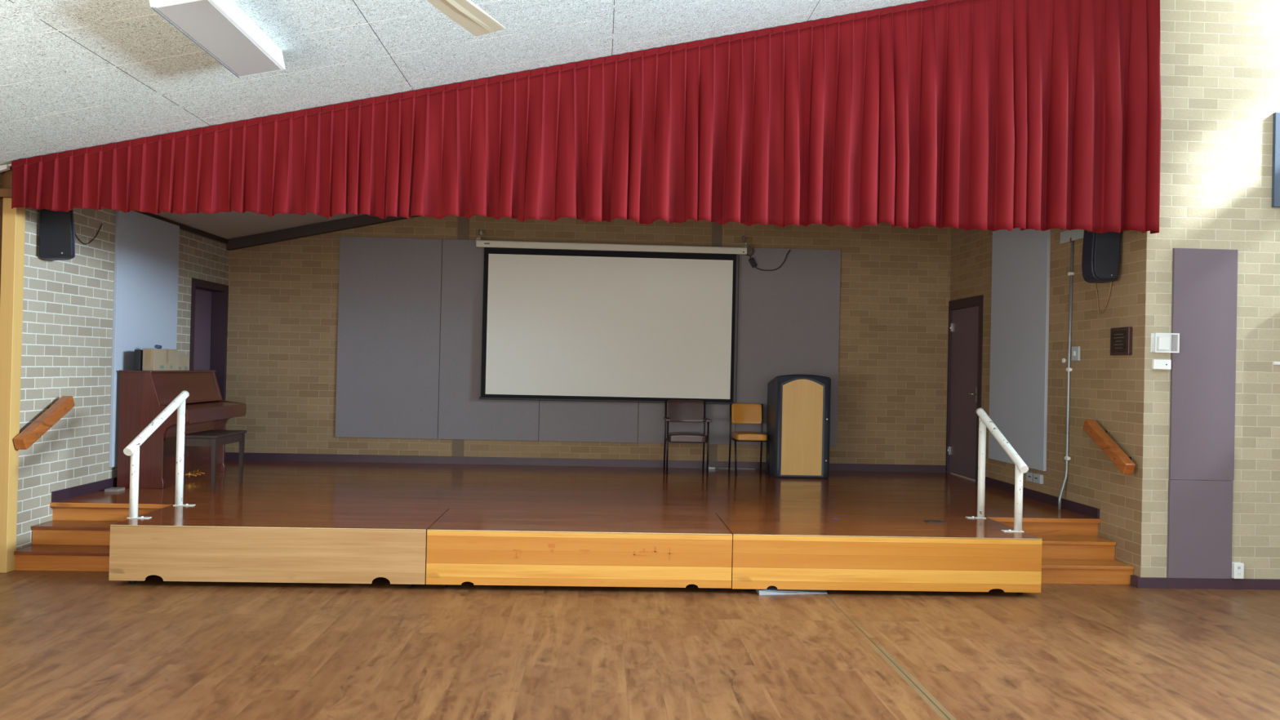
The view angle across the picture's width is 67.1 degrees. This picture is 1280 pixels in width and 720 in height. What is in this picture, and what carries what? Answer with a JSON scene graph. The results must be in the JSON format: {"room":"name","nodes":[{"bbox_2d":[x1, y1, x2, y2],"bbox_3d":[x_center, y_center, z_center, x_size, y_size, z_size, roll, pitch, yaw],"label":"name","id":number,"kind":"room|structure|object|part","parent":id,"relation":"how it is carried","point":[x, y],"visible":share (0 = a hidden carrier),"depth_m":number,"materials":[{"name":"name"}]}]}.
{"room":"school assembly hall","nodes":[
{"label":"school assembly hall","id":0,"kind":"room"},
{"bbox_2d":[0,172,2,239],"bbox_3d":[-4.596,0.027,1.054,0.050,3.027,12.500,1,0,-2],"label":"wall","id":1,"kind":"structure","parent":0,"point":[1,173],"depth_m":7.26,"materials":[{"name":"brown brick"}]},
{"bbox_2d":[0,164,9,172],"bbox_3d":[-4.744,-1.415,7.164,0.110,0.069,0.040,1,0,-2],"label":"trim","id":2,"kind":"structure","parent":1,"relation":"attached to","point":[3,167],"depth_m":7.15,"materials":[{"name":"white wood"}]},
{"bbox_2d":[0,171,4,291],"bbox_3d":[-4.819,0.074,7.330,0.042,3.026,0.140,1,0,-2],"label":"wall","id":3,"kind":"structure","parent":0,"point":[3,172],"depth_m":7.27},
{"bbox_2d":[16,207,229,549],"bbox_3d":[-4.971,0.112,9.380,0.300,2.976,4.129,1,0,-2],"label":"wall","id":4,"kind":"structure","parent":0,"point":[67,322],"depth_m":8.13,"materials":[{"name":"grey brick"}]},
{"bbox_2d":[0,167,12,199],"bbox_3d":[-4.725,-1.327,7.254,0.160,0.230,0.160,1,0,-2],"label":"trim","id":5,"kind":"structure","parent":4,"relation":"attached to","point":[6,192],"depth_m":7.23,"materials":[{"name":"brown wood"}]},
{"bbox_2d":[0,197,25,573],"bbox_3d":[-4.744,0.188,7.263,0.100,2.800,0.120,1,0,-2],"label":"trim","id":6,"kind":"structure","parent":4,"relation":"attached to","point":[14,219],"depth_m":7.21,"materials":[{"name":"beige wood"}]},
{"bbox_2d":[13,395,75,449],"bbox_3d":[-4.686,0.483,7.573,0.132,0.385,0.692,1,0,-2],"label":"handrail","id":7,"kind":"object","parent":4,"relation":"attached to","point":[54,413],"visible":1,"depth_m":7.51,"materials":[{"name":"wood"}]},
{"bbox_2d":[39,208,75,260],"bbox_3d":[-4.575,-1.029,7.637,0.291,0.474,0.203,1,0,-2],"label":"wall speaker","id":8,"kind":"object","parent":4,"relation":"attached to","point":[57,235],"visible":0.7,"depth_m":7.54,"materials":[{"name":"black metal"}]},
{"bbox_2d":[51,476,116,502],"bbox_3d":[-4.822,1.122,9.114,0.020,0.086,2.560,1,0,-2],"label":"baseboard","id":9,"kind":"structure","parent":4,"relation":"attached to","point":[77,491],"depth_m":8.28,"materials":[{"name":"purple paint"}]},
{"bbox_2d":[74,223,102,244],"bbox_3d":[-4.732,-1.096,8.223,0.007,0.222,0.586,1,0,-2],"label":"wire","id":10,"kind":"object","parent":4,"relation":"attached to","point":[101,224],"visible":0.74,"depth_m":8.34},
{"bbox_2d":[108,210,179,467],"bbox_3d":[-4.799,-0.209,9.390,0.030,2.375,1.270,1,0,-2],"label":"acoustic panel","id":11,"kind":"object","parent":4,"relation":"attached to","point":[145,279],"visible":0.56,"depth_m":9.20,"materials":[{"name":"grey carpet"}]},
{"bbox_2d":[133,210,227,243],"bbox_3d":[-4.776,-1.407,9.359,0.020,0.042,4.029,1,0,-2],"label":"trim","id":12,"kind":"structure","parent":4,"relation":"attached to","point":[181,226],"depth_m":10.30,"materials":[{"name":"brown wood"}]},
{"bbox_2d":[189,277,228,399],"bbox_3d":[-4.981,0.144,10.921,0.212,2.063,1.010,1,0,-2],"label":"door","id":13,"kind":"structure","parent":4,"relation":"in","point":[209,300],"depth_m":11.28,"materials":[{"name":"purple paint"}]},
{"bbox_2d":[0,0,928,242],"bbox_3d":[1.456,-2.671,3.409,12.420,2.759,16.949,1,0,-2],"label":"ceiling","id":14,"kind":"structure","parent":0,"point":[75,74],"depth_m":6.38,"materials":[{"name":"white"}]},
{"bbox_2d":[149,0,284,78],"bbox_3d":[-2.327,-1.835,5.391,0.309,0.181,1.175,1,0,-2],"label":"fluorescent light","id":15,"kind":"object","parent":14,"relation":"attached to","point":[220,28],"visible":1,"depth_m":5.31,"materials":[{"name":"white plastic"}]},
{"bbox_2d":[426,0,505,36],"bbox_3d":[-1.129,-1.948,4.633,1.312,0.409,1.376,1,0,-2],"label":"fluorescent light","id":16,"kind":"object","parent":14,"relation":"hanging from","point":[465,13],"visible":1,"depth_m":5.04,"materials":[{"name":"white plastic"}]},
{"bbox_2d":[11,0,1161,233],"bbox_3d":[-0.300,-2.096,7.251,8.607,2.192,0.197,1,0,-2],"label":"curtain","id":17,"kind":"object","parent":14,"relation":"hanging from","point":[993,115],"visible":1,"depth_m":7.30,"materials":[{"name":"red fabric"}]},
{"bbox_2d":[220,215,951,465],"bbox_3d":[-0.575,-0.737,11.741,9.245,4.907,0.200,1,0,-2],"label":"wall","id":18,"kind":"structure","parent":0,"point":[282,335],"depth_m":11.65,"materials":[{"name":"brown brick"}]},
{"bbox_2d":[226,214,422,250],"bbox_3d":[-0.512,-2.182,11.609,8.695,1.968,0.090,1,0,-2],"label":"trim","id":19,"kind":"structure","parent":18,"relation":"attached to","point":[358,221],"depth_m":11.42,"materials":[{"name":"brown wood"}]},
{"bbox_2d":[334,235,442,439],"bbox_3d":[-2.994,-0.265,11.519,1.207,2.392,0.030,1,0,-2],"label":"acoustic panel","id":20,"kind":"object","parent":18,"relation":"attached to","point":[390,288],"visible":1,"depth_m":11.50,"materials":[{"name":"grey fabric"}]},
{"bbox_2d":[452,216,469,456],"bbox_3d":[-2.147,-0.292,11.567,0.135,2.895,0.010,1,0,-2],"label":"trim","id":21,"kind":"structure","parent":18,"relation":"attached to","point":[463,222],"depth_m":11.57,"materials":[{"name":"brown wood"}]},
{"bbox_2d":[437,239,539,440],"bbox_3d":[-1.790,-0.238,11.570,1.195,2.392,0.030,1,0,-2],"label":"acoustic panel","id":22,"kind":"object","parent":18,"relation":"attached to","point":[462,415],"visible":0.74,"depth_m":11.54,"materials":[{"name":"grey fabric"}]},
{"bbox_2d":[225,452,946,472],"bbox_3d":[-0.589,1.235,11.616,8.655,0.088,0.020,1,0,-2],"label":"baseboard","id":23,"kind":"structure","parent":18,"relation":"attached to","point":[228,455],"depth_m":11.58,"materials":[{"name":"purple paint"}]},
{"bbox_2d":[538,241,641,443],"bbox_3d":[-0.596,-0.211,11.621,1.185,2.392,0.030,1,0,-2],"label":"acoustic panel","id":24,"kind":"object","parent":18,"relation":"attached to","point":[559,420],"visible":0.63,"depth_m":11.60,"materials":[{"name":"grey fabric"}]},
{"bbox_2d":[475,228,746,404],"bbox_3d":[-0.346,-0.521,11.543,3.218,2.038,0.213,1,0,-2],"label":"projection screen","id":25,"kind":"object","parent":18,"relation":"attached to","point":[580,322],"visible":1,"depth_m":11.48,"materials":[{"name":"white fabric"}]},
{"bbox_2d":[746,247,790,271],"bbox_3d":[1.543,-1.214,11.656,0.559,0.278,0.066,1,0,-2],"label":"cable","id":26,"kind":"object","parent":25,"relation":"hanging from","point":[752,261],"visible":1,"depth_m":11.67,"materials":[{"name":"black rubber"}]},
{"bbox_2d":[748,257,756,267],"bbox_3d":[1.362,-1.176,11.666,0.103,0.124,0.030,1,0,-2],"label":"plug","id":27,"kind":"object","parent":26,"relation":"attached to","point":[752,261],"depth_m":11.65,"materials":[{"name":"black plastic"}]},
{"bbox_2d":[637,244,738,444],"bbox_3d":[0.586,-0.184,11.671,1.173,2.392,0.030,1,0,-2],"label":"acoustic panel","id":28,"kind":"object","parent":18,"relation":"attached to","point":[651,415],"visible":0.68,"depth_m":11.65,"materials":[{"name":"grey fabric"}]},
{"bbox_2d":[708,222,721,461],"bbox_3d":[0.909,-0.538,11.700,0.120,3.525,0.010,1,0,-2],"label":"trim","id":29,"kind":"structure","parent":18,"relation":"attached to","point":[716,228],"depth_m":11.70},
{"bbox_2d":[735,247,840,446],"bbox_3d":[1.797,-0.157,11.723,1.242,2.392,0.030,1,0,-2],"label":"acoustic panel","id":30,"kind":"object","parent":18,"relation":"attached to","point":[788,322],"visible":0.63,"depth_m":11.71,"materials":[{"name":"grey fabric"}]},
{"bbox_2d":[0,569,1279,719],"bbox_3d":[1.435,1.739,1.580,12.120,0.120,13.060,1,0,-2],"label":"floor","id":31,"kind":"structure","parent":0,"point":[75,645],"depth_m":5.53,"materials":[{"name":"wood"}]},
{"bbox_2d":[13,520,121,571],"bbox_3d":[-4.284,1.456,7.588,0.971,0.290,0.570,1,0,-2],"label":"steps","id":32,"kind":"structure","parent":31,"relation":"on","point":[56,544],"depth_m":7.45,"materials":[{"name":"brown wood"}]},
{"bbox_2d":[108,504,448,586],"bbox_3d":[-2.673,1.416,7.401,2.221,0.438,1.030,1,0,-2],"label":"stage platform section","id":33,"kind":"object","parent":31,"relation":"on","point":[202,543],"visible":0.84,"depth_m":6.91,"materials":[{"name":"brown wood"}]},
{"bbox_2d":[123,390,195,518],"bbox_3d":[-3.698,0.711,7.488,0.165,0.931,0.829,1,0,2],"label":"handrail","id":34,"kind":"object","parent":33,"relation":"on","point":[132,450],"visible":1,"depth_m":7.55,"materials":[{"name":"white metal"}]},
{"bbox_3d":[-3.755,0.907,7.170,0.060,0.522,0.060,1,0,-2],"label":"post","id":35,"kind":"part","parent":34,"relation":"part of","materials":[{"name":"white metal"}]},
{"bbox_3d":[-3.719,1.167,7.169,0.155,0.013,0.060,1,0,-2],"label":"plate","id":36,"kind":"part","parent":34,"relation":"part of","materials":[{"name":"white metal"}]},
{"bbox_3d":[-3.740,0.476,7.492,0.066,0.465,0.829,1,0,3],"label":"rail","id":37,"kind":"part","parent":34,"relation":"part of","materials":[{"name":"white metal"}]},
{"bbox_3d":[-3.730,0.745,7.832,0.060,0.859,0.060,1,0,-2],"label":"post","id":38,"kind":"part","parent":34,"relation":"part of","materials":[{"name":"white metal"}]},
{"bbox_3d":[-3.697,1.173,7.831,0.155,0.013,0.060,1,0,-2],"label":"plate","id":39,"kind":"part","parent":34,"relation":"part of","materials":[{"name":"white metal"}]},
{"bbox_2d":[49,459,1100,536],"bbox_3d":[-0.518,1.484,9.812,8.695,0.438,3.627,1,0,-2],"label":"stage","id":40,"kind":"object","parent":31,"relation":"on","point":[264,482],"visible":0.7,"depth_m":9.16,"materials":[{"name":"brown wood"}]},
{"bbox_2d":[104,487,124,492],"bbox_3d":[-4.673,1.153,8.590,0.110,0.022,0.140,1,0,-2],"label":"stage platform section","id":41,"kind":"object","parent":40,"relation":"on","point":[111,489],"visible":1,"depth_m":8.55,"materials":[{"name":"grey"}]},
{"bbox_2d":[116,369,246,488],"bbox_3d":[-4.467,0.640,9.526,0.627,1.071,1.491,1,0,-2],"label":"upright piano","id":42,"kind":"object","parent":40,"relation":"on","point":[144,395],"visible":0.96,"depth_m":8.93,"materials":[{"name":"brown wood"}]},
{"bbox_2d":[133,349,142,370],"bbox_3d":[-4.617,0.002,9.076,0.050,0.190,0.470,1,0,-2],"label":"stack","id":43,"kind":"object","parent":42,"relation":"on","point":[138,362],"visible":0.44,"depth_m":8.84,"materials":[{"name":"black plastic"}]},
{"bbox_3d":[-4.438,0.641,8.811,0.615,1.058,0.045,1,0,-2],"label":"panel","id":44,"kind":"part","parent":42,"relation":"part of","materials":[{"name":"brown wood"}]},
{"bbox_2d":[142,348,177,370],"bbox_3d":[-4.531,-0.003,9.124,0.106,0.205,0.501,1,0,-2],"label":"cardboard box","id":45,"kind":"object","parent":42,"relation":"on","point":[153,359],"visible":1,"depth_m":8.99,"materials":[{"name":"beige cardboard"}]},
{"bbox_2d":[154,344,161,348],"bbox_3d":[-4.529,-0.124,9.076,0.034,0.037,0.081,1,0,-2],"label":"roll","id":46,"kind":"object","parent":45,"relation":"on","point":[156,346],"visible":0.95,"depth_m":9.04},
{"bbox_3d":[-4.624,0.110,9.523,0.290,0.018,1.491,1,0,-2],"label":"lid","id":47,"kind":"part","parent":42,"relation":"part of","materials":[{"name":"brown wood"}]},
{"bbox_2d":[177,354,189,370],"bbox_3d":[-4.550,0.025,9.519,0.104,0.155,0.270,1,0,-2],"label":"cardboard box","id":48,"kind":"object","parent":42,"relation":"on","point":[183,362],"visible":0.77,"depth_m":9.51,"materials":[{"name":"beige cardboard"}]},
{"bbox_3d":[-4.468,0.272,9.528,0.100,0.300,1.385,1,0,-2],"label":"panel","id":49,"kind":"part","parent":42,"relation":"part of","materials":[{"name":"brown wood"}]},
{"bbox_3d":[-4.440,0.835,9.525,0.020,0.503,1.385,1,0,-2],"label":"panel","id":50,"kind":"part","parent":42,"relation":"part of","materials":[{"name":"brown wood"}]},
{"bbox_3d":[-4.424,1.132,9.524,0.065,0.090,1.385,1,0,-2],"label":"toe rail","id":51,"kind":"part","parent":42,"relation":"part of","materials":[{"name":"brown wood"}]},
{"bbox_3d":[-4.296,0.450,9.534,0.270,0.037,1.385,1,0,-2],"label":"key lid","id":52,"kind":"part","parent":42,"relation":"part of","materials":[{"name":"brown wood"}]},
{"bbox_3d":[-4.499,0.652,10.240,0.615,1.058,0.045,1,0,-2],"label":"panel","id":53,"kind":"part","parent":42,"relation":"part of","materials":[{"name":"brown wood"}]},
{"bbox_2d":[183,429,246,490],"bbox_3d":[-4.010,0.932,9.070,0.345,0.500,0.750,1,0,-2],"label":"piano bench","id":54,"kind":"object","parent":40,"relation":"on","point":[212,438],"visible":0.83,"depth_m":8.75,"materials":[{"name":"black wood"}]},
{"bbox_3d":[-4.133,0.940,8.725,0.042,0.474,0.042,1,0,-2],"label":"leg","id":55,"kind":"part","parent":54,"relation":"part of","materials":[{"name":"black wood"}]},
{"bbox_3d":[-3.858,0.946,8.736,0.042,0.474,0.042,1,0,-2],"label":"leg","id":56,"kind":"part","parent":54,"relation":"part of","materials":[{"name":"black wood"}]},
{"bbox_3d":[-4.005,0.695,9.072,0.345,0.025,0.750,1,0,-2],"label":"seat","id":57,"kind":"part","parent":54,"relation":"part of","materials":[{"name":"black wood"}]},
{"bbox_3d":[-3.887,0.951,9.416,0.042,0.474,0.042,1,0,-2],"label":"leg","id":58,"kind":"part","parent":54,"relation":"part of","materials":[{"name":"black wood"}]},
{"bbox_2d":[663,400,711,474],"bbox_3d":[0.539,0.888,11.255,0.532,0.828,0.536,1,0,-2],"label":"armchair","id":59,"kind":"object","parent":40,"relation":"on","point":[675,411],"visible":1,"depth_m":11.42,"materials":[{"name":"metal"}]},
{"bbox_3d":[0.298,0.884,11.445,0.023,0.828,0.055,1,0,-2],"label":"leg","id":60,"kind":"part","parent":59,"relation":"part of","materials":[{"name":"metal"}]},
{"bbox_3d":[0.314,0.995,11.034,0.021,0.599,0.035,1,0,-2],"label":"leg","id":61,"kind":"part","parent":59,"relation":"part of","materials":[{"name":"metal"}]},
{"bbox_3d":[0.313,0.685,11.219,0.068,0.030,0.480,1,0,-2],"label":"armrest","id":62,"kind":"part","parent":59,"relation":"part of","materials":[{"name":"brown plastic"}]},
{"bbox_3d":[0.536,0.606,11.464,0.448,0.257,0.123,1,0,-2],"label":"backrest","id":63,"kind":"part","parent":59,"relation":"part of","materials":[{"name":"brown plastic"}]},
{"bbox_3d":[0.542,0.899,11.222,0.444,0.102,0.410,1,0,-2],"label":"seat","id":64,"kind":"part","parent":59,"relation":"part of","materials":[{"name":"fabric"}]},
{"bbox_3d":[0.761,0.895,11.464,0.023,0.828,0.055,1,0,-2],"label":"leg","id":65,"kind":"part","parent":59,"relation":"part of","materials":[{"name":"metal"}]},
{"bbox_3d":[0.776,0.696,11.239,0.068,0.030,0.480,1,0,-2],"label":"armrest","id":66,"kind":"part","parent":59,"relation":"part of","materials":[{"name":"brown plastic"}]},
{"bbox_3d":[0.777,1.006,11.054,0.021,0.599,0.035,1,0,-2],"label":"leg","id":67,"kind":"part","parent":59,"relation":"part of","materials":[{"name":"metal"}]},
{"bbox_2d":[708,466,755,469],"bbox_3d":[1.105,1.256,11.622,0.585,0.120,0.106,1,0,-2],"label":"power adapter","id":68,"kind":"object","parent":40,"relation":"on","point":[709,468],"visible":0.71,"depth_m":11.63,"materials":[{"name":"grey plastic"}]},
{"bbox_2d":[728,403,769,475],"bbox_3d":[1.274,0.917,11.275,0.414,0.802,0.540,1,0,-2],"label":"chair","id":69,"kind":"object","parent":40,"relation":"on","point":[740,413],"visible":1,"depth_m":11.45,"materials":[{"name":"metal"}]},
{"bbox_3d":[1.071,0.914,11.467,0.023,0.802,0.055,1,0,-2],"label":"leg","id":70,"kind":"part","parent":69,"relation":"part of","materials":[{"name":"metal"}]},
{"bbox_3d":[1.092,1.112,11.022,0.021,0.400,0.049,2,-1,-28],"label":"leg","id":71,"kind":"part","parent":69,"relation":"part of","materials":[{"name":"metal"}]},
{"bbox_3d":[1.265,0.638,11.485,0.359,0.236,0.123,1,0,-2],"label":"backrest","id":72,"kind":"part","parent":69,"relation":"part of","materials":[{"name":"yellow plastic"}]},
{"bbox_3d":[1.272,0.883,11.229,0.355,0.082,0.440,1,0,-2],"label":"seat","id":73,"kind":"part","parent":69,"relation":"part of","materials":[{"name":"yellow plastic"}]},
{"bbox_3d":[1.277,0.922,11.049,0.375,0.021,0.020,1,0,-2],"label":"cross rail","id":74,"kind":"part","parent":69,"relation":"part of","materials":[{"name":"metal"}]},
{"bbox_3d":[1.445,0.923,11.483,0.023,0.802,0.055,1,0,-2],"label":"leg","id":75,"kind":"part","parent":69,"relation":"part of","materials":[{"name":"metal"}]},
{"bbox_3d":[1.467,1.121,11.038,0.021,0.400,0.049,2,-1,-28],"label":"leg","id":76,"kind":"part","parent":69,"relation":"part of","materials":[{"name":"metal"}]},
{"bbox_2d":[765,374,831,478],"bbox_3d":[1.822,0.746,11.113,0.630,1.165,0.620,1,0,-2],"label":"lectern","id":77,"kind":"object","parent":40,"relation":"on","point":[798,418],"visible":1,"depth_m":10.81,"materials":[{"name":"grey wood"}]},
{"bbox_3d":[1.814,0.751,10.817,0.456,1.074,0.030,1,0,-2],"label":"panel","id":78,"kind":"part","parent":77,"relation":"part of","materials":[{"name":"brown wood"}]},
{"bbox_2d":[426,508,732,591],"bbox_3d":[-0.455,1.466,7.496,2.206,0.438,1.030,1,0,-2],"label":"stage platform section","id":79,"kind":"object","parent":31,"relation":"on","point":[479,547],"visible":1,"depth_m":7.00,"materials":[{"name":"brown wood"}]},
{"bbox_2d":[755,586,826,595],"bbox_3d":[1.132,1.703,7.240,0.545,0.030,0.405,1,0,-2],"label":"floor mat","id":80,"kind":"object","parent":31,"relation":"on","point":[771,590],"visible":0.4,"depth_m":7.08,"materials":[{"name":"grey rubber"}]},
{"bbox_2d":[715,512,1042,595],"bbox_3d":[1.798,1.516,7.592,2.293,0.438,1.030,1,0,-2],"label":"stage platform section","id":81,"kind":"object","parent":31,"relation":"on","point":[811,552],"visible":0.89,"depth_m":7.10,"materials":[{"name":"brown wood"}]},
{"bbox_2d":[923,520,946,523],"bbox_3d":[2.392,1.311,7.835,0.145,0.007,0.110,1,0,-2],"label":"floor outlet","id":82,"kind":"object","parent":81,"relation":"on","point":[926,521],"visible":1,"depth_m":7.81,"materials":[{"name":"grey metal"}]},
{"bbox_2d":[965,408,1028,532],"bbox_3d":[2.859,0.862,7.770,0.157,0.924,0.827,1,0,-5],"label":"handrail","id":83,"kind":"object","parent":81,"relation":"on","point":[1020,467],"visible":1,"depth_m":7.84,"materials":[{"name":"white metal"}]},
{"bbox_3d":[2.820,1.320,8.109,0.155,0.013,0.060,1,0,-2],"label":"plate","id":84,"kind":"part","parent":83,"relation":"part of","materials":[{"name":"white metal"}]},
{"bbox_3d":[2.872,0.897,8.114,0.060,0.852,0.060,1,0,-2],"label":"post","id":85,"kind":"part","parent":83,"relation":"part of","materials":[{"name":"white metal"}]},
{"bbox_3d":[2.907,0.635,7.776,0.066,0.468,0.827,1,0,-5],"label":"rail","id":86,"kind":"part","parent":83,"relation":"part of","materials":[{"name":"white metal"}]},
{"bbox_3d":[2.876,1.316,7.451,0.155,0.013,0.060,1,0,-2],"label":"plate","id":87,"kind":"part","parent":83,"relation":"part of","materials":[{"name":"white metal"}]},
{"bbox_3d":[2.924,1.063,7.455,0.060,0.512,0.060,1,0,-2],"label":"post","id":88,"kind":"part","parent":83,"relation":"part of","materials":[{"name":"white metal"}]},
{"bbox_2d":[1031,534,1133,584],"bbox_3d":[3.420,1.630,7.917,0.973,0.290,0.570,1,0,-2],"label":"steps","id":89,"kind":"structure","parent":31,"relation":"on","point":[1065,559],"depth_m":7.79,"materials":[{"name":"brown wood"}]},
{"bbox_2d":[948,227,1146,577],"bbox_3d":[4.012,-0.652,9.714,0.250,4.907,4.240,1,0,-2],"label":"wall","id":90,"kind":"structure","parent":0,"point":[1108,389],"depth_m":8.43,"materials":[{"name":"brown brick"}]},
{"bbox_2d":[945,294,983,482],"bbox_3d":[3.828,0.325,11.306,0.179,2.098,1.027,1,0,-2],"label":"door","id":91,"kind":"structure","parent":90,"relation":"in","point":[965,340],"depth_m":11.33,"materials":[{"name":"purple paint"}]},
{"bbox_3d":[3.785,0.393,11.007,0.071,0.170,0.125,1,0,-2],"label":"handle","id":92,"kind":"part","parent":91,"relation":"part of","materials":[{"name":"silver metal"}]},
{"bbox_2d":[988,227,1050,471],"bbox_3d":[3.856,-0.218,9.856,0.030,2.565,1.300,1,0,-2],"label":"acoustic panel","id":93,"kind":"object","parent":90,"relation":"attached to","point":[1020,296],"visible":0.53,"depth_m":9.75,"materials":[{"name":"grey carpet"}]},
{"bbox_2d":[1026,471,1043,484],"bbox_3d":[3.843,1.141,9.357,0.038,0.095,0.354,1,0,-2],"label":"power outlet","id":94,"kind":"object","parent":90,"relation":"attached to","point":[1032,477],"visible":0.92,"depth_m":9.35,"materials":[{"name":"grey plastic"}]},
{"bbox_2d":[985,476,1099,519],"bbox_3d":[3.842,1.317,9.484,0.020,0.086,2.560,1,0,-2],"label":"baseboard","id":95,"kind":"structure","parent":90,"relation":"attached to","point":[1076,507],"depth_m":9.10,"materials":[{"name":"purple paint"}]},
{"bbox_2d":[1057,229,1084,509],"bbox_3d":[3.866,0.083,8.743,0.108,2.543,0.420,1,0,-2],"label":"conduit pipe","id":96,"kind":"object","parent":90,"relation":"attached to","point":[1068,236],"visible":0.88,"depth_m":8.76,"materials":[{"name":"metal"}]},
{"bbox_2d":[1071,346,1079,360],"bbox_3d":[3.906,-0.057,8.658,0.026,0.127,0.125,1,0,-2],"label":"light switch","id":97,"kind":"object","parent":90,"relation":"attached to","point":[1075,350],"visible":1,"depth_m":8.64,"materials":[{"name":"grey plastic"}]},
{"bbox_2d":[1081,230,1120,283],"bbox_3d":[3.833,-0.881,8.016,0.262,0.470,0.243,1,0,-2],"label":"wall speaker","id":98,"kind":"object","parent":90,"relation":"attached to","point":[1100,259],"visible":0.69,"depth_m":7.90,"materials":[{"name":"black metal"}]},
{"bbox_2d":[1094,281,1111,313],"bbox_3d":[3.934,-0.556,8.205,0.018,0.315,0.298,1,0,-2],"label":"wire","id":99,"kind":"object","parent":98,"relation":"hanging from","point":[1111,282],"visible":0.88,"depth_m":8.21,"materials":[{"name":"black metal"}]},
{"bbox_2d":[1093,231,1120,279],"bbox_3d":[3.824,-0.878,7.912,0.220,0.432,0.030,1,0,-2],"label":"grille","id":100,"kind":"object","parent":98,"relation":"attached to","point":[1106,246],"depth_m":7.90,"materials":[{"name":"black metal"}]},
{"bbox_2d":[1083,419,1135,474],"bbox_3d":[3.867,0.705,7.933,0.132,0.401,0.684,1,0,-2],"label":"handrail","id":101,"kind":"object","parent":90,"relation":"attached to","point":[1110,448],"visible":1,"depth_m":7.86,"materials":[{"name":"wood"}]},
{"bbox_2d":[1110,326,1132,355],"bbox_3d":[3.934,-0.153,7.897,0.039,0.227,0.280,1,0,-2],"label":"plaque","id":102,"kind":"object","parent":90,"relation":"attached to","point":[1121,338],"visible":1,"depth_m":7.86,"materials":[{"name":"brown wood"}]},
{"bbox_3d":[3.917,-0.153,7.896,0.003,0.173,0.220,1,0,-2],"label":"metal plate","id":103,"kind":"part","parent":102,"relation":"part of","materials":[{"name":"brown metal"}]},
{"bbox_2d":[1140,0,1279,578],"bbox_3d":[5.641,-0.974,7.737,3.316,5.592,0.150,1,0,-2],"label":"wall","id":104,"kind":"structure","parent":0,"point":[1220,60],"depth_m":7.62,"materials":[{"name":"beige brick"}]},
{"bbox_2d":[1151,359,1171,369],"bbox_3d":[4.089,0.035,7.569,0.140,0.078,0.038,1,0,-2],"label":"switch box","id":105,"kind":"object","parent":104,"relation":"attached to","point":[1158,364],"visible":1,"depth_m":7.55,"materials":[{"name":"white plastic"}]},
{"bbox_2d":[1150,333,1179,352],"bbox_3d":[4.108,-0.133,7.556,0.192,0.152,0.068,1,0,-2],"label":"thermostat","id":106,"kind":"object","parent":104,"relation":"attached to","point":[1160,342],"visible":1,"depth_m":7.55,"materials":[{"name":"white plastic"}]},
{"bbox_2d":[1166,248,1237,578],"bbox_3d":[4.419,0.419,7.587,0.514,2.587,0.025,1,0,-2],"label":"acoustic panel","id":107,"kind":"object","parent":104,"relation":"attached to","point":[1205,281],"visible":1,"depth_m":7.58,"materials":[{"name":"fabric"}]},
{"bbox_2d":[1130,574,1279,590],"bbox_3d":[5.563,1.780,7.666,3.353,0.080,0.105,1,0,-2],"label":"baseboard","id":108,"kind":"structure","parent":104,"relation":"attached to","point":[1136,581],"depth_m":7.57,"materials":[{"name":"purple paint"}]},
{"bbox_2d":[1231,562,1244,578],"bbox_3d":[4.684,1.651,7.573,0.078,0.122,0.058,1,0,-2],"label":"power outlet","id":109,"kind":"object","parent":104,"relation":"attached to","point":[1237,568],"visible":1,"depth_m":7.55,"materials":[{"name":"white plastic"}]},
{"bbox_2d":[1271,112,1279,207],"bbox_3d":[5.609,-1.567,7.649,1.213,0.745,0.030,1,0,-2],"label":"pinboard","id":110,"kind":"object","parent":104,"relation":"attached to","point":[1276,122],"visible":1,"depth_m":7.61,"materials":[{"name":"blue fabric"}]},
{"bbox_2d":[1273,361,1279,364],"bbox_3d":[5.492,0.083,7.592,0.978,0.950,0.112,1,0,-2],"label":"upper cabinet","id":111,"kind":"object","parent":104,"relation":"attached to","point":[1274,362],"visible":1,"depth_m":7.62,"materials":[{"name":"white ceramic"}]}
]}

